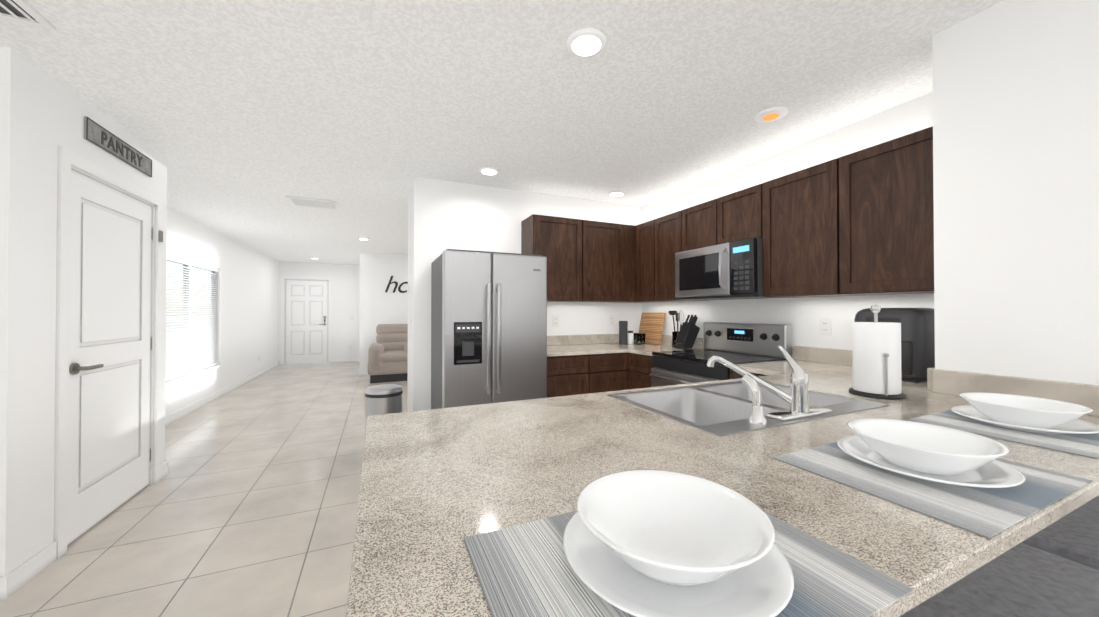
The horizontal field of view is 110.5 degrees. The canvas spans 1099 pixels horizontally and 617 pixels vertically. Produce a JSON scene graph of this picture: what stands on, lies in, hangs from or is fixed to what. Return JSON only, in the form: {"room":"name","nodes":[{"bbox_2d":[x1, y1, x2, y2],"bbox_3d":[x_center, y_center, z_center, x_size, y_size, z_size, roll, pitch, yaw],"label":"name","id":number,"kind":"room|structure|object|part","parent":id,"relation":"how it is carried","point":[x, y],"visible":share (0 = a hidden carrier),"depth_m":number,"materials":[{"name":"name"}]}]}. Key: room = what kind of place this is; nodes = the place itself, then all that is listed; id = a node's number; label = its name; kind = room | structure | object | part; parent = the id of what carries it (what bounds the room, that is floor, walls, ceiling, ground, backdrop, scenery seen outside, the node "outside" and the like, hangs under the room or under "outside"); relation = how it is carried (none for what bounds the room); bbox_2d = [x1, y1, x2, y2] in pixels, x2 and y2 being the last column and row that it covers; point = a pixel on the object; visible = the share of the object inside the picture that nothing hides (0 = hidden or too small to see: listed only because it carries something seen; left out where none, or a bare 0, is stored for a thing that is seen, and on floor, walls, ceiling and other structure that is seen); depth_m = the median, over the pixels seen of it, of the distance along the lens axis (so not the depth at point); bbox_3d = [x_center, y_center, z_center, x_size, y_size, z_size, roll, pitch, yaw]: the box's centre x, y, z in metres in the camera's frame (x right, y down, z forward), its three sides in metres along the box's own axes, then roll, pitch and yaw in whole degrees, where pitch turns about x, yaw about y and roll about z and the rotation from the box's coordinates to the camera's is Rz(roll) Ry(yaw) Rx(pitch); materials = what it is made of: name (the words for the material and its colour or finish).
{"room":"kitchen","nodes":[
{"label":"kitchen","id":0,"kind":"room"},
{"bbox_2d":[0,46,47,575],"bbox_3d":[-3.445,0.052,1.310,2.210,2.440,0.150,0,-1,-24],"label":"wall","id":1,"kind":"structure","parent":0,"point":[42,113],"depth_m":1.76,"materials":[{"name":"white paint"}]},
{"bbox_2d":[0,571,14,599],"bbox_3d":[-3.337,1.224,1.260,2.074,0.095,0.014,0,-1,-24],"label":"baseboard","id":2,"kind":"structure","parent":1,"relation":"attached to","point":[7,582],"depth_m":1.68,"materials":[{"name":"white wood"}]},
{"bbox_2d":[44,75,166,547],"bbox_3d":[-2.774,0.061,2.367,0.120,2.440,1.230,0,-1,-24],"label":"wall","id":3,"kind":"structure","parent":0,"point":[67,111],"depth_m":1.98,"materials":[{"name":"white paint"}]},
{"bbox_2d":[53,146,162,559],"bbox_3d":[-2.771,0.226,2.378,0.136,2.110,1.000,0,-1,-24],"label":"door frame","id":4,"kind":"structure","parent":3,"relation":"attached to","point":[68,160],"depth_m":2.00,"materials":[{"name":"white wood"}]},
{"bbox_2d":[67,169,162,544],"bbox_3d":[-2.733,0.260,2.425,0.108,2.019,0.896,0,-1,-24],"label":"pantry door","id":5,"kind":"structure","parent":3,"relation":"in","point":[110,349],"depth_m":2.34,"materials":[{"name":"white wood"}]},
{"bbox_2d":[84,116,151,176],"bbox_3d":[-2.724,-1.006,2.431,0.012,0.125,0.670,0,-1,-24],"label":"sign","id":6,"kind":"object","parent":3,"relation":"attached to","point":[99,136],"visible":1,"depth_m":2.36,"materials":[{"name":"black plastic"}]},
{"bbox_2d":[160,462,167,477],"bbox_3d":[-3.248,1.237,2.822,0.634,0.095,0.024,0,-1,-24],"label":"baseboard","id":7,"kind":"structure","parent":3,"relation":"attached to","point":[164,467],"depth_m":2.91,"materials":[{"name":"white wood"}]},
{"bbox_2d":[0,362,406,616],"bbox_3d":[-0.515,1.324,3.967,9.900,0.060,14.200,0,-1,-24],"label":"floor","id":8,"kind":"structure","parent":0,"point":[246,505],"depth_m":2.29,"materials":[{"name":"tile"}]},
{"bbox_2d":[365,384,402,432],"bbox_3d":[-1.308,0.949,2.997,0.297,0.674,0.332,0,-1,-24],"label":"trash can","id":9,"kind":"object","parent":8,"relation":"on","point":[383,399],"visible":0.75,"depth_m":2.92,"materials":[{"name":"silver metal"}]},
{"bbox_2d":[368,324,407,382],"bbox_3d":[-2.928,0.809,7.180,0.880,1.020,0.870,0,-1,-24],"label":"recliner","id":10,"kind":"object","parent":8,"relation":"on","point":[388,356],"visible":0.73,"depth_m":6.86,"materials":[{"name":"beige fabric"}]},
{"bbox_2d":[431,249,546,408],"bbox_3d":[-0.518,0.431,3.162,0.806,1.712,0.775,0,-1,-24],"label":"fridge","id":11,"kind":"object","parent":8,"relation":"on","point":[488,327],"visible":0.67,"depth_m":2.86,"materials":[{"name":"grey metal"}]},
{"bbox_2d":[649,322,791,386],"bbox_3d":[1.256,0.700,2.913,0.719,1.170,0.754,0,-1,-24],"label":"range","id":12,"kind":"object","parent":8,"relation":"on","point":[747,340],"visible":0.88,"depth_m":2.88,"materials":[{"name":"silver metal"}]},
{"bbox_2d":[346,334,1098,616],"bbox_3d":[0.884,0.702,1.291,2.735,1.142,1.140,0,-1,-24],"label":"countertop","id":13,"kind":"structure","parent":8,"relation":"on","point":[437,487],"depth_m":0.88,"materials":[{"name":"stone"}]},
{"bbox_2d":[619,321,627,343],"bbox_3d":[0.776,0.252,4.006,0.094,0.243,0.094,0,-1,-24],"label":"coffee grinder","id":14,"kind":"object","parent":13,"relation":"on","point":[623,332],"visible":1,"depth_m":3.97,"materials":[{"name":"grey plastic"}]},
{"bbox_2d":[628,331,633,343],"bbox_3d":[0.858,0.305,4.042,0.066,0.138,0.066,0,-1,-24],"label":"spice jar","id":15,"kind":"object","parent":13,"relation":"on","point":[630,337],"visible":0.92,"depth_m":4.01,"materials":[{"name":"white ceramic"}]},
{"bbox_2d":[636,334,642,344],"bbox_3d":[0.930,0.318,3.954,0.068,0.110,0.068,0,-1,-24],"label":"tumbler","id":16,"kind":"object","parent":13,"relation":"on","point":[638,339],"visible":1,"depth_m":3.93,"materials":[{"name":"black glass"}]},
{"bbox_2d":[639,333,645,343],"bbox_3d":[0.978,0.318,4.019,0.068,0.110,0.068,0,-1,-24],"label":"tumbler","id":17,"kind":"object","parent":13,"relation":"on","point":[643,338],"visible":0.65,"depth_m":3.99,"materials":[{"name":"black glass"}]},
{"bbox_2d":[639,312,665,344],"bbox_3d":[1.077,0.206,4.048,0.090,0.327,0.370,0,-1,-24],"label":"cutting board","id":18,"kind":"object","parent":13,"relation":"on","point":[651,325],"visible":0.77,"depth_m":4.00,"materials":[{"name":"brown wood"}]},
{"bbox_2d":[668,310,683,347],"bbox_3d":[1.211,0.192,3.631,0.133,0.356,0.125,0,-1,-24],"label":"utensil crock","id":19,"kind":"object","parent":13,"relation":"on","point":[674,334],"visible":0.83,"depth_m":3.62,"materials":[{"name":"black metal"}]},
{"bbox_2d":[675,315,699,349],"bbox_3d":[1.262,0.212,3.479,0.200,0.313,0.110,0,-1,-24],"label":"knife block","id":20,"kind":"object","parent":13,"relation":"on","point":[687,335],"visible":1,"depth_m":3.44,"materials":[{"name":"black plastic"}]},
{"bbox_2d":[464,470,913,616],"bbox_3d":[0.158,0.308,0.518,0.480,0.074,0.330,0,-1,-24],"label":"place setting","id":21,"kind":"object","parent":13,"relation":"on","point":[645,543],"visible":1,"depth_m":0.49,"materials":[{"name":"white ceramic"}]},
{"bbox_2d":[577,470,774,586],"bbox_3d":[0.163,0.304,0.520,0.250,0.065,0.250,0,-1,-24],"label":"bowl","id":22,"kind":"object","parent":21,"relation":"on","point":[636,528],"depth_m":0.53,"materials":[{"name":"white ceramic"}]},
{"bbox_3d":[0.163,0.330,0.520,0.288,0.024,0.288,0,-1,-24],"label":"plate","id":23,"kind":"part","parent":21,"relation":"part of","materials":[{"name":"white ceramic"}]},
{"bbox_2d":[606,380,889,436],"bbox_3d":[0.734,0.445,1.468,0.850,0.190,0.565,0,-1,-24],"label":"sink","id":24,"kind":"object","parent":13,"relation":"in","point":[722,409],"depth_m":1.51,"materials":[{"name":"silver metal"}]},
{"bbox_2d":[707,345,831,424],"bbox_3d":[0.732,0.239,1.315,0.351,0.219,0.254,0,-1,-24],"label":"tap","id":25,"kind":"object","parent":13,"relation":"on","point":[800,411],"depth_m":1.23,"materials":[{"name":"silver metal"}]},
{"bbox_2d":[849,305,905,399],"bbox_3d":[1.339,0.169,1.563,0.180,0.369,0.180,0,-1,-24],"label":"paper towel holder","id":26,"kind":"object","parent":13,"relation":"on","point":[876,354],"visible":1,"depth_m":1.50,"materials":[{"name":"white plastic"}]},
{"bbox_2d":[854,308,934,382],"bbox_3d":[1.779,0.177,1.969,0.355,0.360,0.300,0,-1,-24],"label":"air fryer","id":27,"kind":"object","parent":13,"relation":"on","point":[917,343],"visible":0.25,"depth_m":1.83,"materials":[{"name":"grey plastic"}]},
{"bbox_2d":[772,418,1091,538],"bbox_3d":[0.803,0.311,0.826,0.470,0.074,0.345,0,-1,-24],"label":"place setting","id":28,"kind":"object","parent":13,"relation":"on","point":[970,482],"visible":1,"depth_m":0.76,"materials":[{"name":"white ceramic"}]},
{"bbox_2d":[847,418,1008,474],"bbox_3d":[0.807,0.306,0.831,0.250,0.065,0.250,0,-1,-24],"label":"bowl","id":29,"kind":"object","parent":28,"relation":"on","point":[909,447],"depth_m":0.82,"materials":[{"name":"white ceramic"}]},
{"bbox_3d":[0.807,0.333,0.830,0.288,0.024,0.288,0,-1,-24],"label":"plate","id":30,"kind":"part","parent":28,"relation":"part of","materials":[{"name":"white ceramic"}]},
{"bbox_2d":[908,392,1098,458],"bbox_3d":[1.400,0.313,1.132,0.450,0.074,0.345,0,-1,-24],"label":"place setting","id":31,"kind":"object","parent":13,"relation":"on","point":[1056,425],"visible":1,"depth_m":1.08,"materials":[{"name":"white ceramic"}]},
{"bbox_3d":[1.404,0.335,1.136,0.288,0.024,0.288,0,-1,-24],"label":"plate","id":32,"kind":"part","parent":31,"relation":"part of","materials":[{"name":"white ceramic"}]},
{"bbox_2d":[959,392,1092,428],"bbox_3d":[1.404,0.309,1.137,0.250,0.065,0.250,0,-1,-24],"label":"bowl","id":33,"kind":"object","parent":31,"relation":"on","point":[1024,412],"depth_m":1.11,"materials":[{"name":"white ceramic"}]},
{"bbox_2d":[900,542,1098,616],"bbox_3d":[1.020,0.933,0.669,0.646,0.671,0.486,0,-1,-24],"label":"stool","id":34,"kind":"object","parent":8,"relation":"on","point":[1021,579],"visible":0.67,"depth_m":0.81,"materials":[{"name":"grey"}]},
{"bbox_2d":[1022,496,1098,569],"bbox_3d":[1.603,0.935,0.930,0.586,0.671,0.486,0,-1,-24],"label":"stool","id":35,"kind":"object","parent":8,"relation":"on","point":[1073,535],"visible":0.31,"depth_m":1.00,"materials":[{"name":"grey"}]},
{"bbox_2d":[165,206,278,416],"bbox_3d":[-5.048,0.089,5.852,0.120,2.440,6.990,0,-1,-24],"label":"wall","id":36,"kind":"structure","parent":0,"point":[248,313],"depth_m":6.12,"materials":[{"name":"white paint"}]},
{"bbox_2d":[165,255,223,385],"bbox_3d":[-4.578,0.126,4.851,0.160,1.450,1.820,0,-1,-24],"label":"window","id":37,"kind":"structure","parent":36,"relation":"in","point":[192,293],"depth_m":4.84,"materials":[{"name":"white glass"}]},
{"bbox_2d":[165,361,279,425],"bbox_3d":[-4.955,1.261,5.818,0.030,0.095,6.870,0,-1,-24],"label":"baseboard","id":38,"kind":"structure","parent":36,"relation":"attached to","point":[190,408],"depth_m":5.39,"materials":[{"name":"white wood"}]},
{"bbox_2d":[278,262,359,364],"bbox_3d":[-5.572,0.117,9.381,2.050,2.440,0.120,0,-1,-24],"label":"wall","id":39,"kind":"structure","parent":0,"point":[345,299],"depth_m":9.48,"materials":[{"name":"white paint"}]},
{"bbox_2d":[285,279,327,363],"bbox_3d":[-5.857,0.317,9.208,0.882,2.014,0.111,0,-1,-24],"label":"front door","id":40,"kind":"structure","parent":39,"relation":"in","point":[306,321],"depth_m":9.21,"materials":[{"name":"white wood"}]},
{"bbox_2d":[281,276,331,364],"bbox_3d":[-5.870,0.283,9.238,1.040,2.105,0.136,0,-1,-24],"label":"door frame","id":41,"kind":"structure","parent":39,"relation":"attached to","point":[284,278],"depth_m":9.13,"materials":[{"name":"white wood"}]},
{"bbox_2d":[332,358,358,362],"bbox_3d":[-5.061,1.291,9.527,0.670,0.095,0.014,0,-1,-24],"label":"baseboard","id":42,"kind":"structure","parent":39,"relation":"attached to","point":[342,359],"depth_m":9.51,"materials":[{"name":"white wood"}]},
{"bbox_2d":[359,252,407,370],"bbox_3d":[-0.921,0.113,8.857,6.250,2.440,0.120,0,-1,-24],"label":"wall","id":43,"kind":"structure","parent":0,"point":[379,305],"depth_m":7.66,"materials":[{"name":"white paint"}]},
{"bbox_2d":[359,370,367,375],"bbox_3d":[-0.900,1.285,8.784,6.264,0.095,0.014,0,-1,-24],"label":"baseboard","id":44,"kind":"structure","parent":43,"relation":"attached to","point":[365,372],"depth_m":7.53,"materials":[{"name":"white wood"}]},
{"bbox_2d":[385,276,407,292],"bbox_3d":[-2.831,-0.493,7.932,1.093,0.346,0.012,0,-1,-24],"label":"home sign","id":45,"kind":"object","parent":43,"relation":"attached to","point":[396,285],"visible":0.31,"depth_m":7.79,"materials":[{"name":"black plastic"}]},
{"bbox_2d":[0,0,1003,264],"bbox_3d":[-0.515,-1.186,3.987,9.900,0.080,14.200,0,-1,-24],"label":"ceiling","id":46,"kind":"structure","parent":0,"point":[244,118],"depth_m":2.02,"materials":[{"name":"white paint"}]},
{"bbox_2d":[0,0,55,30],"bbox_3d":[-2.205,-1.161,1.180,0.620,0.016,0.600,0,-1,-24],"label":"ceiling vent","id":47,"kind":"object","parent":46,"relation":"in","point":[23,12],"visible":0.96,"depth_m":1.50,"materials":[{"name":"white metal"}]},
{"bbox_2d":[286,196,338,209],"bbox_3d":[-2.541,-1.137,4.120,0.450,0.016,0.340,0,-1,-24],"label":"ceiling vent","id":48,"kind":"object","parent":46,"relation":"in","point":[311,202],"visible":1,"depth_m":4.09,"materials":[{"name":"white metal"}]},
{"bbox_2d":[478,166,499,174],"bbox_3d":[-0.504,-1.145,3.181,0.180,0.016,0.180,0,-1,-24],"label":"recessed light","id":49,"kind":"object","parent":46,"relation":"in","point":[487,170],"visible":1,"depth_m":3.15,"materials":[{"name":"white plastic"}]},
{"bbox_2d":[566,27,606,57],"bbox_3d":[0.162,-1.157,1.671,0.180,0.016,0.180,0,-1,-24],"label":"recessed light","id":50,"kind":"object","parent":46,"relation":"in","point":[586,42],"visible":1,"depth_m":1.65,"materials":[{"name":"white plastic"}]},
{"bbox_2d":[608,190,625,196],"bbox_3d":[0.668,-1.140,3.793,0.180,0.016,0.180,0,-1,-24],"label":"recessed light","id":51,"kind":"object","parent":46,"relation":"in","point":[616,193],"visible":1,"depth_m":3.76,"materials":[{"name":"white plastic"}]},
{"bbox_2d":[754,106,788,122],"bbox_3d":[1.324,-1.151,2.280,0.180,0.017,0.180,0,-1,-24],"label":"recessed light","id":52,"kind":"object","parent":46,"relation":"in","point":[771,114],"visible":1,"depth_m":2.26,"materials":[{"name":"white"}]},
{"bbox_2d":[407,176,641,411],"bbox_3d":[1.239,0.080,4.796,5.630,2.440,0.740,0,-1,-24],"label":"wall","id":53,"kind":"structure","parent":0,"point":[443,215],"depth_m":3.57,"materials":[{"name":"white paint"}]},
{"bbox_2d":[521,214,576,301],"bbox_3d":[0.046,-0.459,3.678,0.555,0.780,0.328,0,-1,-24],"label":"upper cabinet","id":54,"kind":"object","parent":53,"relation":"attached to","point":[554,238],"depth_m":3.53,"materials":[{"name":"brown wood"}]},
{"bbox_2d":[552,315,558,326],"bbox_3d":[0.064,0.128,3.859,0.072,0.116,0.007,0,-1,-24],"label":"electrical outlet","id":55,"kind":"object","parent":53,"relation":"attached to","point":[555,320],"visible":1,"depth_m":3.86,"materials":[{"name":"white plastic"}]},
{"bbox_2d":[577,219,640,301],"bbox_3d":[0.523,-0.457,3.856,0.690,0.780,0.393,0,-1,-24],"label":"upper cabinet","id":56,"kind":"object","parent":53,"relation":"attached to","point":[608,254],"depth_m":3.75,"materials":[{"name":"brown wood"}]},
{"bbox_2d":[609,316,614,325],"bbox_3d":[0.675,0.135,4.133,0.072,0.116,0.007,0,-1,-24],"label":"electrical outlet","id":57,"kind":"object","parent":53,"relation":"attached to","point":[611,320],"visible":1,"depth_m":4.13,"materials":[{"name":"white plastic"}]},
{"bbox_2d":[641,92,933,357],"bbox_3d":[1.643,0.067,3.098,0.120,2.440,2.690,0,-1,-24],"label":"wall","id":58,"kind":"structure","parent":0,"point":[802,316],"depth_m":2.66,"materials":[{"name":"white paint"}]},
{"bbox_2d":[641,221,648,301],"bbox_3d":[1.096,-0.458,3.771,0.327,0.780,0.334,0,-1,-24],"label":"upper cabinet","id":59,"kind":"object","parent":58,"relation":"attached to","point":[644,226],"depth_m":3.74,"materials":[{"name":"brown wood"}]},
{"bbox_2d":[649,212,709,301],"bbox_3d":[1.201,-0.460,3.538,0.327,0.780,0.410,0,-1,-24],"label":"upper cabinet","id":60,"kind":"object","parent":58,"relation":"attached to","point":[662,230],"depth_m":3.51,"materials":[{"name":"brown wood"}]},
{"bbox_2d":[677,201,708,252],"bbox_3d":[1.372,-0.665,3.156,0.327,0.375,0.430,0,-1,-24],"label":"upper cabinet","id":61,"kind":"object","parent":58,"relation":"attached to","point":[692,222],"depth_m":3.17,"materials":[{"name":"brown wood"}]},
{"bbox_2d":[709,185,756,245],"bbox_3d":[1.506,-0.668,2.858,0.327,0.375,0.429,0,-1,-24],"label":"upper cabinet","id":62,"kind":"object","parent":58,"relation":"attached to","point":[732,217],"depth_m":2.80,"materials":[{"name":"brown wood"}]},
{"bbox_2d":[675,238,779,299],"bbox_3d":[1.375,-0.276,2.975,0.457,0.399,0.750,0,-1,-24],"label":"microwave","id":63,"kind":"object","parent":62,"relation":"attached to","point":[730,271],"visible":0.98,"depth_m":2.79,"materials":[{"name":"grey metal"}]},
{"bbox_2d":[757,164,824,297],"bbox_3d":[1.702,-0.469,2.418,0.327,0.780,0.531,0,-1,-24],"label":"upper cabinet","id":64,"kind":"object","parent":58,"relation":"attached to","point":[788,206],"depth_m":2.41,"materials":[{"name":"brown wood"}]},
{"bbox_2d":[819,318,830,335],"bbox_3d":[1.828,0.122,2.528,0.007,0.116,0.072,0,-1,-24],"label":"electrical outlet","id":65,"kind":"object","parent":58,"relation":"attached to","point":[824,326],"visible":1,"depth_m":2.53,"materials":[{"name":"white plastic"}]},
{"bbox_2d":[821,126,933,296],"bbox_3d":[1.873,-0.472,2.037,0.327,0.780,0.536,0,-1,-24],"label":"upper cabinet","id":66,"kind":"object","parent":58,"relation":"attached to","point":[859,223],"depth_m":1.98,"materials":[{"name":"brown wood"}]},
{"bbox_2d":[932,0,1098,495],"bbox_3d":[2.734,0.042,-0.008,0.670,2.440,3.870,0,-1,-24],"label":"wall","id":67,"kind":"structure","parent":0,"point":[1016,171],"depth_m":1.41,"materials":[{"name":"white paint"}]}
]}

